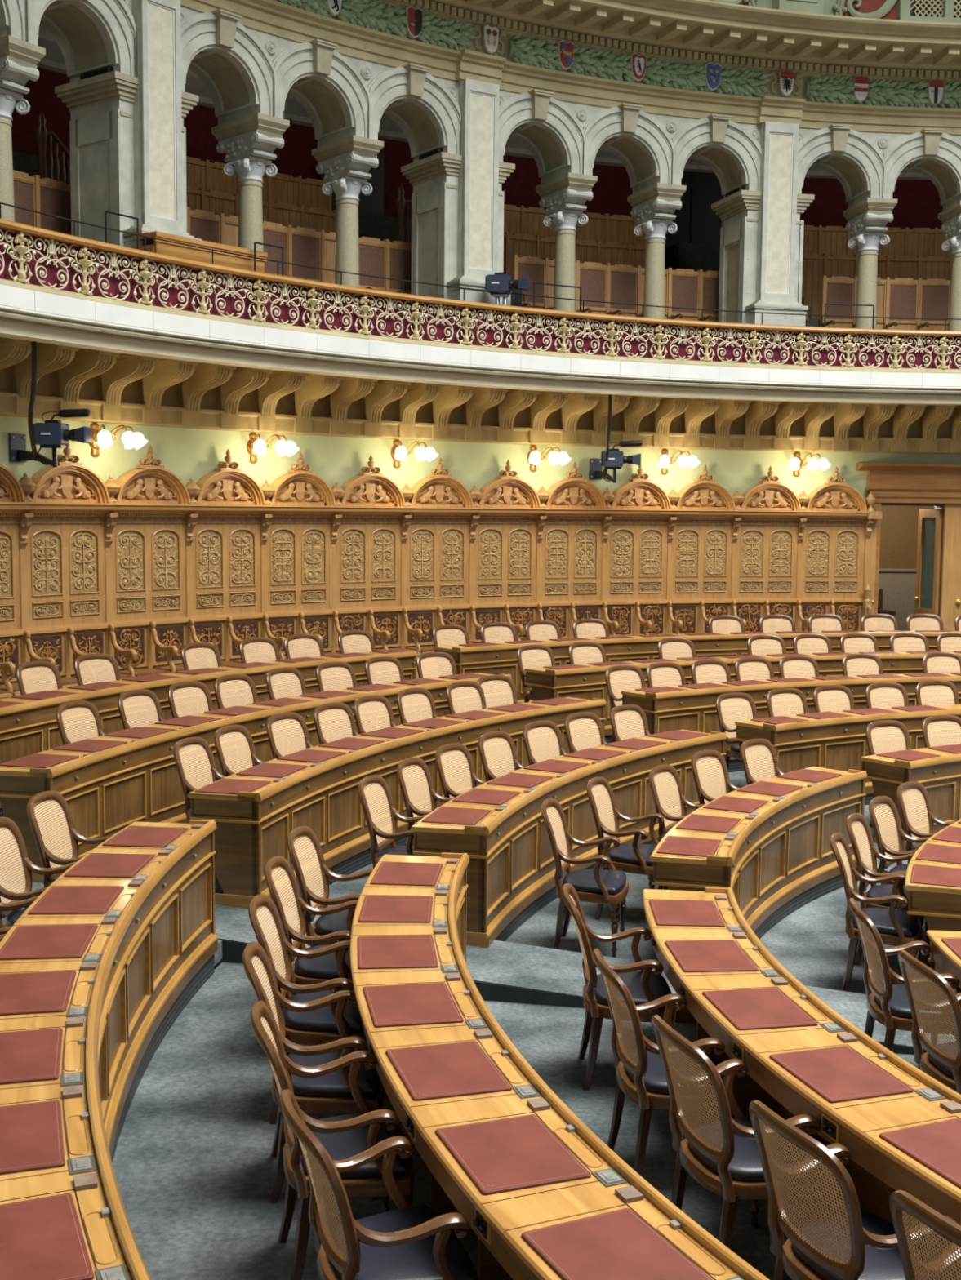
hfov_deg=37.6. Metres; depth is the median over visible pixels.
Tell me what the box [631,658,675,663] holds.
desk pad
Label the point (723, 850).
tray
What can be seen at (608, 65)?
garland
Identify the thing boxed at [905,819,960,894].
countertop
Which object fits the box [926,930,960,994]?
desk
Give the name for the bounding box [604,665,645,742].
armchair
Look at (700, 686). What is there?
desk pad
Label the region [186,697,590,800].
countertop
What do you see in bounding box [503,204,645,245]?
bench
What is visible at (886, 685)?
armchair
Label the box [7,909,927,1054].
floor
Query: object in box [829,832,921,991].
armchair
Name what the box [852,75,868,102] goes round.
heraldic shield
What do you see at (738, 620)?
armchair
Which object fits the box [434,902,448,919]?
tray
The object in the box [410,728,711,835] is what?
countertop
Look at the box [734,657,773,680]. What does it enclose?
armchair
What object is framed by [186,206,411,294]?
bench
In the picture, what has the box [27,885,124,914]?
desk pad
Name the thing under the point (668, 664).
armchair
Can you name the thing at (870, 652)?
desk pad
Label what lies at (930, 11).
wall
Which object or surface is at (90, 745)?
desk pad
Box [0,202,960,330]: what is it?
rail
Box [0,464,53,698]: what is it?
stall
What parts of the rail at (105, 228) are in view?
raised frame, raised frame, raised frame, raised frame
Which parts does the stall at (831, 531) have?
division post, armrest, seat, frieze panel, carved panel, panel moulding, armrest, cornice, frieze panel, carved panel, seat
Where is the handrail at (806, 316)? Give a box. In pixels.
[804,311,808,326]
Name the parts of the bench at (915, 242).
seat, seat, seat, rail, seat, seat, seat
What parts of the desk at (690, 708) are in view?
moulding, panel, panel moulding, panel, panel moulding, panel, panel moulding, panel, panel moulding, moulding, panel moulding, panel, panel, panel moulding, panel, panel moulding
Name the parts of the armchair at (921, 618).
cane panel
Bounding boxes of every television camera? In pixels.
[8,408,92,466]
[484,272,529,305]
[589,440,642,483]
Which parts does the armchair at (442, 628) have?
cane panel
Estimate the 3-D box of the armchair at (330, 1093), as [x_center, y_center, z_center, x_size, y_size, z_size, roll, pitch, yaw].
[-0.703,1.789,5.963,0.606,0.989,0.632,0,5,-8]
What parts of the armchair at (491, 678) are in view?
cane panel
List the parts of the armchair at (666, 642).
cane panel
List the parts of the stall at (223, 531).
division post, armrest, seat, frieze panel, carved panel, panel moulding, cornice, armrest, carved panel, frieze panel, seat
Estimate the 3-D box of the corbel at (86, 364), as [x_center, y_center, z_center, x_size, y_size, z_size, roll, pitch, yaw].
[-4.173,-2.731,15.079,0.710,0.695,0.330,4,6,34]
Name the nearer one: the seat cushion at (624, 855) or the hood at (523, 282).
the seat cushion at (624, 855)
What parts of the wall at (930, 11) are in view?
red panel, arched moulding, frame, arched moulding, red panel, grille frame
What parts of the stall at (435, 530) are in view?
division post, armrest, seat, frieze panel, carved panel, seat, panel moulding, cornice, armrest, frieze panel, carved panel, seat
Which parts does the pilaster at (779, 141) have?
inset panel, panel moulding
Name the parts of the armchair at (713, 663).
cane panel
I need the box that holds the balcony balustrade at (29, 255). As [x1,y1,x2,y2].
[0,218,960,368]
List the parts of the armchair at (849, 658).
cane panel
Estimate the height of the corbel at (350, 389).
0.695 m
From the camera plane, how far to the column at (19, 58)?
14.59 m
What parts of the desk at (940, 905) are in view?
moulding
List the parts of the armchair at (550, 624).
cane panel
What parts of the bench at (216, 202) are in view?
seat, seat, rail, seat, seat, seat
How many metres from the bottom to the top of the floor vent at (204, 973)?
0.133 m
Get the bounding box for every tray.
[63,1037,84,1071]
[65,1111,89,1155]
[71,978,94,1005]
[83,1207,118,1264]
[88,931,111,953]
[111,892,134,910]
[139,859,163,875]
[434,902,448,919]
[436,942,453,964]
[439,868,455,884]
[453,990,477,1017]
[489,1049,524,1084]
[554,1124,603,1167]
[657,1219,726,1275]
[716,844,731,856]
[720,906,737,924]
[731,822,747,832]
[743,946,769,968]
[791,994,827,1021]
[868,1053,919,1086]
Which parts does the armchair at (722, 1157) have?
leg, cane panel, backrest, armrest, leg, seat frame, leg, armrest, leg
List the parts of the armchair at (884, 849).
backrest, cane panel, seat frame, armrest, armrest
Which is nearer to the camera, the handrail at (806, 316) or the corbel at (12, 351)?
the corbel at (12, 351)
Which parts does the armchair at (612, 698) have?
leg, armrest, seat frame, cane panel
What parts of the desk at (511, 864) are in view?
moulding, panel, panel moulding, plate, panel, panel moulding, panel, panel moulding, panel, panel moulding, frame, moulding, panel, panel moulding, panel, panel moulding, panel, panel moulding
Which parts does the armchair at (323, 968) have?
backrest, cane panel, seat frame, armrest, armrest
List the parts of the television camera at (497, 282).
panel, steel post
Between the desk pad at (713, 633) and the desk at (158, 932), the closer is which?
the desk at (158, 932)
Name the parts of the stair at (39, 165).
newel post, handrail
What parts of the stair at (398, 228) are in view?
newel post, handrail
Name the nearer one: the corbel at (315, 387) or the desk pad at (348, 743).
the desk pad at (348, 743)
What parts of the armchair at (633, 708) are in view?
cane panel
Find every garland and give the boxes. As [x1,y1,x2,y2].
[274,0,332,17]
[335,0,417,40]
[416,12,476,50]
[507,33,572,71]
[568,44,644,82]
[641,56,713,92]
[715,66,771,97]
[804,74,862,104]
[863,78,937,107]
[938,80,960,108]
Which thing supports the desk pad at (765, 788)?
on the desk at (776, 851)
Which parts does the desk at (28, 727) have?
panel, panel moulding, panel, panel moulding, panel, panel moulding, panel, panel moulding, frame, moulding, panel, panel moulding, panel, panel moulding, panel, panel moulding, panel, panel moulding, panel, panel moulding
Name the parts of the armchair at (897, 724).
leg, cane panel, backrest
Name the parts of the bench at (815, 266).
seat, seat, rail, seat, seat, seat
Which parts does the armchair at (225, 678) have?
cane panel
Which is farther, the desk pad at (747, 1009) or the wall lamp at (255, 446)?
the wall lamp at (255, 446)
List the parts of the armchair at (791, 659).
cane panel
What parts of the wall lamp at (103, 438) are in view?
wall plate, lamp arm, lamp shade, lamp arm, lamp arm, lamp shade, lamp shade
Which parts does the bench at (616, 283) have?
armrest, fabric panel, seat, seat, armrest, fabric panel, seat, armrest, rail, fabric panel, seat, seat, armrest, seat, fabric panel, armrest, seat, fabric panel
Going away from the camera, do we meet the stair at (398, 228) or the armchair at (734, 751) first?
the armchair at (734, 751)
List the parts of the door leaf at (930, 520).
glass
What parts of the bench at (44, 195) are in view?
fabric panel, seat, rail, seat, fabric panel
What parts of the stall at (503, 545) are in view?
division post, armrest, seat, frieze panel, carved panel, panel moulding, cornice, armrest, frieze panel, carved panel, seat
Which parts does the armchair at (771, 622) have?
cane panel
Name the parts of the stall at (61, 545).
division post, armrest, carved panel, seat, frieze panel, panel moulding, cornice, seat, armrest, carved panel, frieze panel, seat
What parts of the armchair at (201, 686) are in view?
cane panel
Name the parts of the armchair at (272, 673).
cane panel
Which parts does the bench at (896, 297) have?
armrest, fabric panel, seat, seat, rail, armrest, fabric panel, seat, armrest, seat, fabric panel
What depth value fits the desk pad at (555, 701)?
14.08 m
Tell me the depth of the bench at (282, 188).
21.01 m
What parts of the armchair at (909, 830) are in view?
backrest, cane panel, armrest, armrest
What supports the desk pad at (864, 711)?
on the desk at (839, 744)
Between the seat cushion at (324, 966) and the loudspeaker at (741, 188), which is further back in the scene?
the loudspeaker at (741, 188)
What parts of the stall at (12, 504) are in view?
seat, carved panel, frieze panel, armrest, seat, panel moulding, cornice, seat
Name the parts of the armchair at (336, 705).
armrest, cane panel, armrest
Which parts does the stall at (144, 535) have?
division post, armrest, seat, carved panel, frieze panel, panel moulding, cornice, armrest, carved panel, frieze panel, seat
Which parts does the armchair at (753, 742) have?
armrest, cane panel, armrest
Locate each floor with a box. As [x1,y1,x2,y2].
[0,826,17,925]
[0,863,955,1050]
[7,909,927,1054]
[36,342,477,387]
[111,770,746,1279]
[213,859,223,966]
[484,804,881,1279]
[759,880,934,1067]
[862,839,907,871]
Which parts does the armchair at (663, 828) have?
leg, backrest, cane panel, armrest, armrest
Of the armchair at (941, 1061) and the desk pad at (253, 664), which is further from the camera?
the desk pad at (253, 664)
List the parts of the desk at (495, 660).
panel, panel moulding, panel, panel moulding, panel, panel, panel moulding, panel, panel moulding, panel moulding, panel moulding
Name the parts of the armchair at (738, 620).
cane panel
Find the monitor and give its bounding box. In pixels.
[511,288,522,306]
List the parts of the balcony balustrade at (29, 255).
scroll panel, basket post, scroll panel, basket post, scroll panel, basket post, scroll panel, basket post, scroll panel, basket post, scroll panel, basket post, scroll panel, basket post, scroll panel, basket post, scroll panel, basket post, scroll panel, basket post, scroll panel, basket post, scroll panel, basket post, scroll panel, basket post, scroll panel, basket post, scroll panel, basket post, scroll panel, basket post, scroll panel, basket post, scroll panel, basket post, scroll panel, basket post, scroll panel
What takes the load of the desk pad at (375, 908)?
on the desk at (499, 1220)
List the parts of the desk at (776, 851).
moulding, plate, panel, panel moulding, panel, panel moulding, panel, panel moulding, frame, moulding, panel, panel moulding, panel, panel moulding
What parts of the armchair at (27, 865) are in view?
cane panel, backrest, armrest, armrest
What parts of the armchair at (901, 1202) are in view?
cane panel, armrest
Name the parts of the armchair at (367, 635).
cane panel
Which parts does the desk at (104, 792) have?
moulding, panel, panel moulding, panel, panel moulding, panel, panel moulding, panel, panel moulding, panel, panel moulding, panel, panel moulding, panel, panel moulding, panel, panel moulding, panel, panel moulding, panel, panel moulding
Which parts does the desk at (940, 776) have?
moulding, frame, panel, moulding, panel moulding, panel moulding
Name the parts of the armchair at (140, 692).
cane panel, armrest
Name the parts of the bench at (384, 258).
fabric panel, seat, seat, fabric panel, seat, rail, fabric panel, seat, seat, fabric panel, seat, seat, fabric panel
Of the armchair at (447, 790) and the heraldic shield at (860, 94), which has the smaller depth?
the armchair at (447, 790)
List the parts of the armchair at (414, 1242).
backrest, cane panel, armrest, seat frame, armrest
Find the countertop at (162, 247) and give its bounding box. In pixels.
[132,231,267,272]
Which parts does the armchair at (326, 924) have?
backrest, cane panel, seat frame, armrest, armrest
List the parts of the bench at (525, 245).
seat, seat, seat, rail, seat, seat, seat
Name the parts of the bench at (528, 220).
seat, seat, seat, rail, seat, seat, seat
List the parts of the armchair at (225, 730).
armrest, cane panel, armrest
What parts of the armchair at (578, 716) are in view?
armrest, cane panel, armrest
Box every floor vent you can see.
[0,808,4,817]
[111,954,214,1163]
[280,835,408,907]
[494,837,659,941]
[604,733,632,743]
[728,759,743,772]
[754,867,858,938]
[864,793,874,804]
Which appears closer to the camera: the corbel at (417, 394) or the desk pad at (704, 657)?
the desk pad at (704, 657)
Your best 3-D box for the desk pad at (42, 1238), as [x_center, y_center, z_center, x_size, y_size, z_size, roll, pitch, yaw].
[-1.215,1.566,3.647,0.361,0.010,0.467,-2,6,-23]
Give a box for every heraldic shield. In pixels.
[325,0,342,17]
[402,5,422,38]
[472,24,506,54]
[555,40,573,70]
[627,52,646,82]
[704,62,720,91]
[770,69,802,97]
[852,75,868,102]
[925,79,943,106]
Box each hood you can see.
[74,426,92,444]
[518,275,529,291]
[632,453,641,466]
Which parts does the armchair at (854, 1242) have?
leg, seat frame, cane panel, backrest, armrest, armrest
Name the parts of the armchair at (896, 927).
backrest, cane panel, leg, armrest, armrest, seat frame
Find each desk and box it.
[0,650,425,808]
[0,672,511,883]
[0,819,217,1279]
[186,697,605,911]
[350,852,769,1279]
[410,728,726,948]
[433,631,960,703]
[524,651,960,735]
[621,673,960,759]
[642,887,960,1279]
[649,766,866,932]
[734,704,960,794]
[860,747,960,852]
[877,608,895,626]
[905,819,960,994]
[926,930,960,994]
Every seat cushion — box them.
[8,906,28,926]
[283,989,363,1032]
[287,1043,380,1097]
[293,944,351,978]
[300,1111,408,1178]
[314,908,348,935]
[331,1203,475,1279]
[380,844,427,857]
[562,869,626,894]
[594,970,671,1009]
[608,843,657,866]
[624,1045,724,1094]
[688,1115,820,1181]
[730,743,740,752]
[791,1207,954,1279]
[851,907,919,937]
[866,884,908,909]
[874,983,951,1021]
[888,863,908,873]
[928,1041,957,1078]
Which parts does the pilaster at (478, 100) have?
inset panel, panel moulding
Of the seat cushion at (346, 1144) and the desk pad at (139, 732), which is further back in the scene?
the desk pad at (139, 732)
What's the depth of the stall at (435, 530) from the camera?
19.50 m
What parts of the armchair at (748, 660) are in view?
cane panel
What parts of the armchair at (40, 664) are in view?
cane panel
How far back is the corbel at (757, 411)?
21.06 m
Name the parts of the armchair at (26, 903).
armrest, armrest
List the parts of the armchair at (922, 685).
cane panel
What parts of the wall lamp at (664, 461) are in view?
lamp shade, wall plate, lamp arm, lamp arm, lamp shade, lamp shade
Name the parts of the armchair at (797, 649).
cane panel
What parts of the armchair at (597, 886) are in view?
backrest, cane panel, leg, leg, armrest, seat frame, armrest, leg, leg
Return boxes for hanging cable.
[27,341,36,461]
[603,394,612,475]
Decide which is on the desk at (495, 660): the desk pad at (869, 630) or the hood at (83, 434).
the desk pad at (869, 630)
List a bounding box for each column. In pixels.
[0,35,45,222]
[211,112,289,251]
[311,134,383,287]
[535,172,597,311]
[626,182,686,318]
[843,197,897,328]
[937,200,960,330]
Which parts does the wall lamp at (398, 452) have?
wall plate, lamp shade, lamp arm, lamp arm, lamp shade, lamp shade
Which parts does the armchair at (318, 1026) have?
backrest, cane panel, leg, armrest, armrest, seat frame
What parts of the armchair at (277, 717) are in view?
armrest, cane panel, armrest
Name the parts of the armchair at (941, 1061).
cane panel, armrest, seat frame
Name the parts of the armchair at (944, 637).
cane panel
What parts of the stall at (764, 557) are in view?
division post, armrest, seat, frieze panel, carved panel, panel moulding, cornice, armrest, frieze panel, carved panel, seat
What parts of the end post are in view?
panel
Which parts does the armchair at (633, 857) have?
leg, backrest, cane panel, armrest, seat frame, armrest, leg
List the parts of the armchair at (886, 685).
cane panel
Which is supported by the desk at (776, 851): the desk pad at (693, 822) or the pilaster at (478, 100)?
the desk pad at (693, 822)
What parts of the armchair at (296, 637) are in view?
cane panel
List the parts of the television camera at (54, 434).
wall plate, support arm, panel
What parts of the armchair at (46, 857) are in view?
backrest, cane panel, armrest, armrest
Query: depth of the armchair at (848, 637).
18.70 m
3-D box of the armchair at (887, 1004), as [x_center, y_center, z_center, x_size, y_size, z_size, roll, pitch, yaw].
[2.284,1.916,7.611,0.606,0.989,0.632,1,5,3]
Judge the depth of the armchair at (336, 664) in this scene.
14.61 m
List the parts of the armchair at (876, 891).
leg, backrest, cane panel, armrest, armrest, seat frame, leg, leg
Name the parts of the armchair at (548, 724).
armrest, cane panel, armrest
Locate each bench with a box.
[13,169,71,235]
[186,155,331,211]
[186,185,336,232]
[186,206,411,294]
[502,231,645,303]
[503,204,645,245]
[511,254,719,322]
[801,253,952,319]
[803,225,952,257]
[819,275,951,330]
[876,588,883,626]
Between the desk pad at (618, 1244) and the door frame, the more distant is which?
the door frame
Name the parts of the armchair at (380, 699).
cane panel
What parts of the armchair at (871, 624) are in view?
cane panel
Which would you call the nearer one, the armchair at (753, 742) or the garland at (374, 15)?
the armchair at (753, 742)
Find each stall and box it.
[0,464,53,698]
[17,444,131,689]
[103,444,204,677]
[185,448,271,666]
[260,451,341,659]
[329,454,421,679]
[399,457,478,678]
[468,458,545,644]
[535,461,610,639]
[600,464,675,636]
[665,464,740,635]
[729,465,804,632]
[795,466,868,631]
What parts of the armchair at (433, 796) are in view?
backrest, cane panel, armrest, armrest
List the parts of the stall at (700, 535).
division post, armrest, seat, carved panel, frieze panel, panel moulding, cornice, armrest, frieze panel, carved panel, seat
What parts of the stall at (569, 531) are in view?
division post, armrest, seat, frieze panel, carved panel, panel moulding, cornice, armrest, frieze panel, carved panel, seat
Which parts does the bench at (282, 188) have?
seat, seat, rail, seat, seat, seat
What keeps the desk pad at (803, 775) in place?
on the desk at (776, 851)
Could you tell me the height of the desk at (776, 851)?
0.800 m
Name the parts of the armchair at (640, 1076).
leg, cane panel, backrest, leg, armrest, seat frame, armrest, leg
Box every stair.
[12,110,70,184]
[358,183,411,243]
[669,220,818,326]
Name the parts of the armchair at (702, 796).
armrest, cane panel, armrest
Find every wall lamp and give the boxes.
[88,422,147,457]
[246,431,298,463]
[391,439,438,468]
[527,444,570,472]
[657,448,700,475]
[788,451,831,477]
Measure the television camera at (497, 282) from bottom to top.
1.005 m
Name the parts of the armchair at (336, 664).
cane panel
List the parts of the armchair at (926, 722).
cane panel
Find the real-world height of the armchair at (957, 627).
0.989 m
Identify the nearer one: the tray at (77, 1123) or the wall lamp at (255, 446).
the tray at (77, 1123)
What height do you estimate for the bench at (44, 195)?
1.120 m
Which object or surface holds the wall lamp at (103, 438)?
attached to the wall at (187, 453)
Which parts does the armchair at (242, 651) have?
cane panel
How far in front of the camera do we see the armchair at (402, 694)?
13.42 m
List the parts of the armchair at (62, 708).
armrest, cane panel, armrest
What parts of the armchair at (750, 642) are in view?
cane panel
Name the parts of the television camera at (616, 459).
wall plate, support arm, panel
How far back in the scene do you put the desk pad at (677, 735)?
12.95 m
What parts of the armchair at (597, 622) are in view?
cane panel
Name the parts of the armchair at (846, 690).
cane panel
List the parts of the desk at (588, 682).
moulding, panel, panel moulding, panel, panel moulding, panel, moulding, panel moulding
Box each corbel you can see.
[0,337,39,369]
[14,343,82,415]
[58,348,120,418]
[101,354,161,422]
[142,358,200,424]
[182,363,237,426]
[220,367,275,429]
[257,370,310,431]
[293,373,346,433]
[329,377,378,435]
[364,379,413,436]
[398,382,446,438]
[431,384,476,439]
[464,386,511,440]
[497,389,539,442]
[528,391,571,443]
[560,392,601,444]
[591,394,631,445]
[622,395,665,440]
[653,396,692,447]
[683,398,724,448]
[713,399,754,448]
[743,400,781,449]
[773,401,810,449]
[802,402,840,450]
[832,403,871,451]
[862,403,898,451]
[890,404,926,452]
[920,404,957,452]
[949,404,960,452]
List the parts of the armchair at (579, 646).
cane panel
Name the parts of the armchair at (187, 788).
armrest, backrest, cane panel, armrest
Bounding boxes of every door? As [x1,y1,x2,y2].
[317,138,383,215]
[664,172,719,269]
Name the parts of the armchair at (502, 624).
cane panel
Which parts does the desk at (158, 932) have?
plate, plate, plate, plate, panel, panel moulding, plate, plate, panel, panel moulding, panel, panel moulding, plate, frame, moulding, panel, panel moulding, plate, panel, panel moulding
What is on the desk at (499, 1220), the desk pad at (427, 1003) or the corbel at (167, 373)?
the desk pad at (427, 1003)
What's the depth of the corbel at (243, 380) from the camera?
16.83 m
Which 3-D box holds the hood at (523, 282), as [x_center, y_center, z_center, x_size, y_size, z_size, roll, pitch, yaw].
[0.573,-4.708,18.675,0.115,0.170,0.200,2,5,14]
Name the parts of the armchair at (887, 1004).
leg, cane panel, backrest, leg, armrest, seat frame, armrest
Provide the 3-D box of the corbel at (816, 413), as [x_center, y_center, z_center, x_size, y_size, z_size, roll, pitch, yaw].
[5.098,-3.202,21.135,0.330,0.695,0.710,0,5,-11]
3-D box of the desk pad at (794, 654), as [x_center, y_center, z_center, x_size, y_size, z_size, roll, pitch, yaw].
[3.896,0.196,17.766,0.467,0.010,0.362,-1,6,-20]
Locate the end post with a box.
[862,491,882,631]
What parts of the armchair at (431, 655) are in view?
cane panel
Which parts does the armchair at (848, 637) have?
cane panel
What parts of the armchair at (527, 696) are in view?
armrest, leg, seat frame, cane panel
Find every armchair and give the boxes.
[0,817,76,928]
[0,895,39,934]
[0,933,5,941]
[15,660,62,694]
[26,790,116,887]
[55,700,104,745]
[74,653,120,685]
[117,688,164,729]
[167,680,213,718]
[173,737,226,859]
[180,642,222,670]
[213,674,257,709]
[213,724,263,776]
[239,637,279,663]
[242,942,384,1203]
[248,893,367,1124]
[250,1000,413,1279]
[263,856,357,995]
[265,667,306,699]
[266,711,314,759]
[280,1088,479,1279]
[284,633,324,658]
[286,826,373,946]
[313,702,359,744]
[315,662,357,692]
[337,630,375,653]
[353,695,395,734]
[357,774,427,868]
[364,656,404,684]
[396,687,438,724]
[396,757,454,845]
[416,652,456,678]
[431,624,469,675]
[435,742,485,803]
[445,680,486,714]
[475,675,519,709]
[478,730,524,782]
[480,622,517,643]
[516,644,555,702]
[522,720,567,765]
[524,620,561,639]
[540,798,628,957]
[561,883,674,1090]
[564,711,607,753]
[568,641,606,664]
[572,618,609,638]
[586,776,667,919]
[592,948,733,1175]
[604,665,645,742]
[609,704,650,742]
[646,662,685,688]
[648,764,705,889]
[651,1014,825,1249]
[657,637,696,658]
[690,659,731,684]
[690,750,740,804]
[707,615,745,633]
[715,692,757,788]
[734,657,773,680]
[740,738,784,785]
[746,635,786,655]
[748,1100,958,1279]
[759,614,795,632]
[766,688,808,717]
[778,655,819,678]
[792,633,831,653]
[807,613,844,631]
[813,684,854,712]
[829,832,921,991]
[840,633,878,653]
[841,653,883,675]
[845,813,929,965]
[848,897,959,1051]
[860,613,897,631]
[865,682,909,708]
[866,720,911,826]
[868,795,930,884]
[888,632,928,652]
[889,1190,960,1279]
[896,781,956,863]
[897,949,960,1094]
[906,613,943,631]
[915,680,959,705]
[921,715,960,747]
[922,652,960,673]
[936,632,960,651]
[954,614,960,631]
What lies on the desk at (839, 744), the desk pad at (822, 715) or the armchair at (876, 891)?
the desk pad at (822, 715)
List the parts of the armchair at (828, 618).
cane panel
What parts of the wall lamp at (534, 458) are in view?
wall plate, lamp shade, lamp arm, lamp arm, lamp shade, lamp shade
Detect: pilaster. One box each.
[122,0,201,248]
[446,78,510,305]
[745,121,808,326]
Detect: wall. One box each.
[0,0,960,323]
[0,415,960,508]
[10,66,942,244]
[711,0,960,22]
[879,505,934,568]
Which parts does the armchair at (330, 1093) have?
backrest, cane panel, leg, leg, armrest, armrest, seat frame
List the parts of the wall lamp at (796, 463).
lamp shade, wall plate, lamp arm, lamp arm, lamp shade, lamp shade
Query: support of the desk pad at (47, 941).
on the desk at (158, 932)
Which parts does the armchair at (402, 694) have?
cane panel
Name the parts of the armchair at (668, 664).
cane panel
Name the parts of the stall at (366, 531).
division post, armrest, seat, frieze panel, carved panel, panel moulding, cornice, armrest, frieze panel, carved panel, seat, seat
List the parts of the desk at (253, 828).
moulding, panel, panel moulding, panel, panel moulding, panel, panel moulding, panel, panel moulding, panel, panel moulding, moulding, panel, panel moulding, panel, panel moulding, panel, panel moulding, panel, panel moulding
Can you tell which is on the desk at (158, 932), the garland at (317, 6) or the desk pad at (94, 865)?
the desk pad at (94, 865)
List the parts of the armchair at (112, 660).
cane panel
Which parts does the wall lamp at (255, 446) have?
wall plate, lamp shade, lamp arm, lamp arm, lamp shade, lamp shade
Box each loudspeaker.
[80,66,113,79]
[418,147,442,159]
[725,186,745,197]
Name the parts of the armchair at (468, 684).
cane panel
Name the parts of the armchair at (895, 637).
cane panel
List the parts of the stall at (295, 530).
division post, armrest, seat, carved panel, frieze panel, panel moulding, cornice, armrest, carved panel, frieze panel, seat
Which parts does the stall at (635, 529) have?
division post, armrest, seat, frieze panel, carved panel, panel moulding, cornice, armrest, frieze panel, carved panel, seat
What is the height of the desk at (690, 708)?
0.800 m
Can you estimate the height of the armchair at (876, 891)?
0.989 m
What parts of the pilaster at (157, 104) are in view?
inset panel, panel moulding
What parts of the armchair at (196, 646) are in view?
cane panel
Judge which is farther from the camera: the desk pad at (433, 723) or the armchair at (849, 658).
the armchair at (849, 658)
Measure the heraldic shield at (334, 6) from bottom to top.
0.382 m
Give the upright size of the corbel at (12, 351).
0.695 m
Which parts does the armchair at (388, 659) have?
cane panel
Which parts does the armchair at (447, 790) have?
armrest, cane panel, armrest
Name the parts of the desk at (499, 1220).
control plate, plate, plate, plate, frame, panel, panel moulding, moulding, plate, control plate, plate, plate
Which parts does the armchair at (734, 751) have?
leg, armrest, cane panel, backrest, seat frame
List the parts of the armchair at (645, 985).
cane panel, backrest, leg, leg, armrest, armrest, seat frame, leg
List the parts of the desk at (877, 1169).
moulding, control plate, plate, control plate, plate, control plate, plate, frame, plate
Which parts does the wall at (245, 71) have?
soffit panel, jamb frame, soffit panel, soffit panel, soffit panel, jamb frame, soffit panel, soffit panel, soffit panel, jamb panel, jamb frame, soffit panel, soffit panel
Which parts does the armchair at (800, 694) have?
cane panel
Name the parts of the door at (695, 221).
handle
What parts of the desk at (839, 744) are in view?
moulding, panel, panel moulding, panel, panel moulding, frame, moulding, panel, panel moulding, panel, panel moulding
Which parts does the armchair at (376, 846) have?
backrest, cane panel, armrest, armrest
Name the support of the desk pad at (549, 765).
on the desk at (511, 864)
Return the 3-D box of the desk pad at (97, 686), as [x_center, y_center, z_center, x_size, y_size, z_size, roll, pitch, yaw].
[-3.481,0.422,12.905,0.362,0.010,0.467,3,6,26]
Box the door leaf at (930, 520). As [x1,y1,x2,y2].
[914,508,942,631]
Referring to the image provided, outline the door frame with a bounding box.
[855,462,960,631]
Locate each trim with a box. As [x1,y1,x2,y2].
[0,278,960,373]
[0,291,960,386]
[0,306,960,395]
[0,320,960,404]
[0,364,952,440]
[0,395,960,453]
[35,25,928,179]
[180,0,960,134]
[375,0,960,84]
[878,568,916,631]
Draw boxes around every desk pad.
[0,701,22,707]
[0,753,79,768]
[0,924,97,959]
[0,970,75,1015]
[0,1027,62,1084]
[0,1100,64,1174]
[0,1193,93,1279]
[10,690,76,699]
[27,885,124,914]
[52,738,127,752]
[63,853,155,878]
[66,681,130,690]
[102,826,187,848]
[104,726,175,738]
[121,674,179,682]
[154,715,222,726]
[173,667,227,675]
[194,777,270,795]
[204,706,267,715]
[225,662,277,668]
[235,762,307,777]
[252,697,313,706]
[275,657,327,662]
[276,749,346,763]
[299,690,357,698]
[318,737,384,750]
[324,652,371,657]
[346,684,402,691]
[357,934,438,968]
[358,895,432,923]
[360,727,423,738]
[362,982,463,1027]
[369,862,443,886]
[372,648,422,653]
[385,1040,511,1101]
[392,678,446,685]
[402,718,464,728]
[421,806,491,825]
[435,1114,591,1195]
[438,673,487,679]
[444,710,504,719]
[452,788,519,805]
[458,642,503,646]
[486,772,552,787]
[487,703,545,712]
[504,640,546,644]
[520,1208,712,1279]
[523,759,588,773]
[530,697,586,706]
[542,664,590,669]
[549,637,591,641]
[563,747,626,760]
[587,661,631,666]
[594,635,632,639]
[604,737,666,750]
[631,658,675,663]
[635,686,686,693]
[639,634,676,637]
[647,729,708,740]
[648,899,724,926]
[656,835,720,857]
[664,939,758,972]
[675,813,740,833]
[676,656,719,660]
[678,683,729,688]
[684,632,724,635]
[702,795,768,813]
[702,987,817,1030]
[721,654,764,658]
[721,680,771,685]
[729,631,765,634]
[736,781,802,796]
[751,715,808,724]
[766,653,808,657]
[766,677,814,682]
[768,1045,913,1102]
[775,631,811,633]
[776,768,841,782]
[795,711,852,719]
[811,675,861,680]
[812,652,850,655]
[821,631,860,632]
[843,707,900,715]
[857,674,906,678]
[858,651,901,653]
[868,630,903,631]
[875,749,941,760]
[879,1117,960,1188]
[891,705,945,711]
[903,672,950,676]
[906,651,942,653]
[910,864,960,887]
[915,630,951,631]
[915,844,960,864]
[927,743,960,754]
[931,826,960,843]
[941,937,960,959]
[951,672,960,675]
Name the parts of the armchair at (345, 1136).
cane panel, backrest, leg, leg, armrest, seat frame, armrest, leg, leg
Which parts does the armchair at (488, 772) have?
armrest, cane panel, armrest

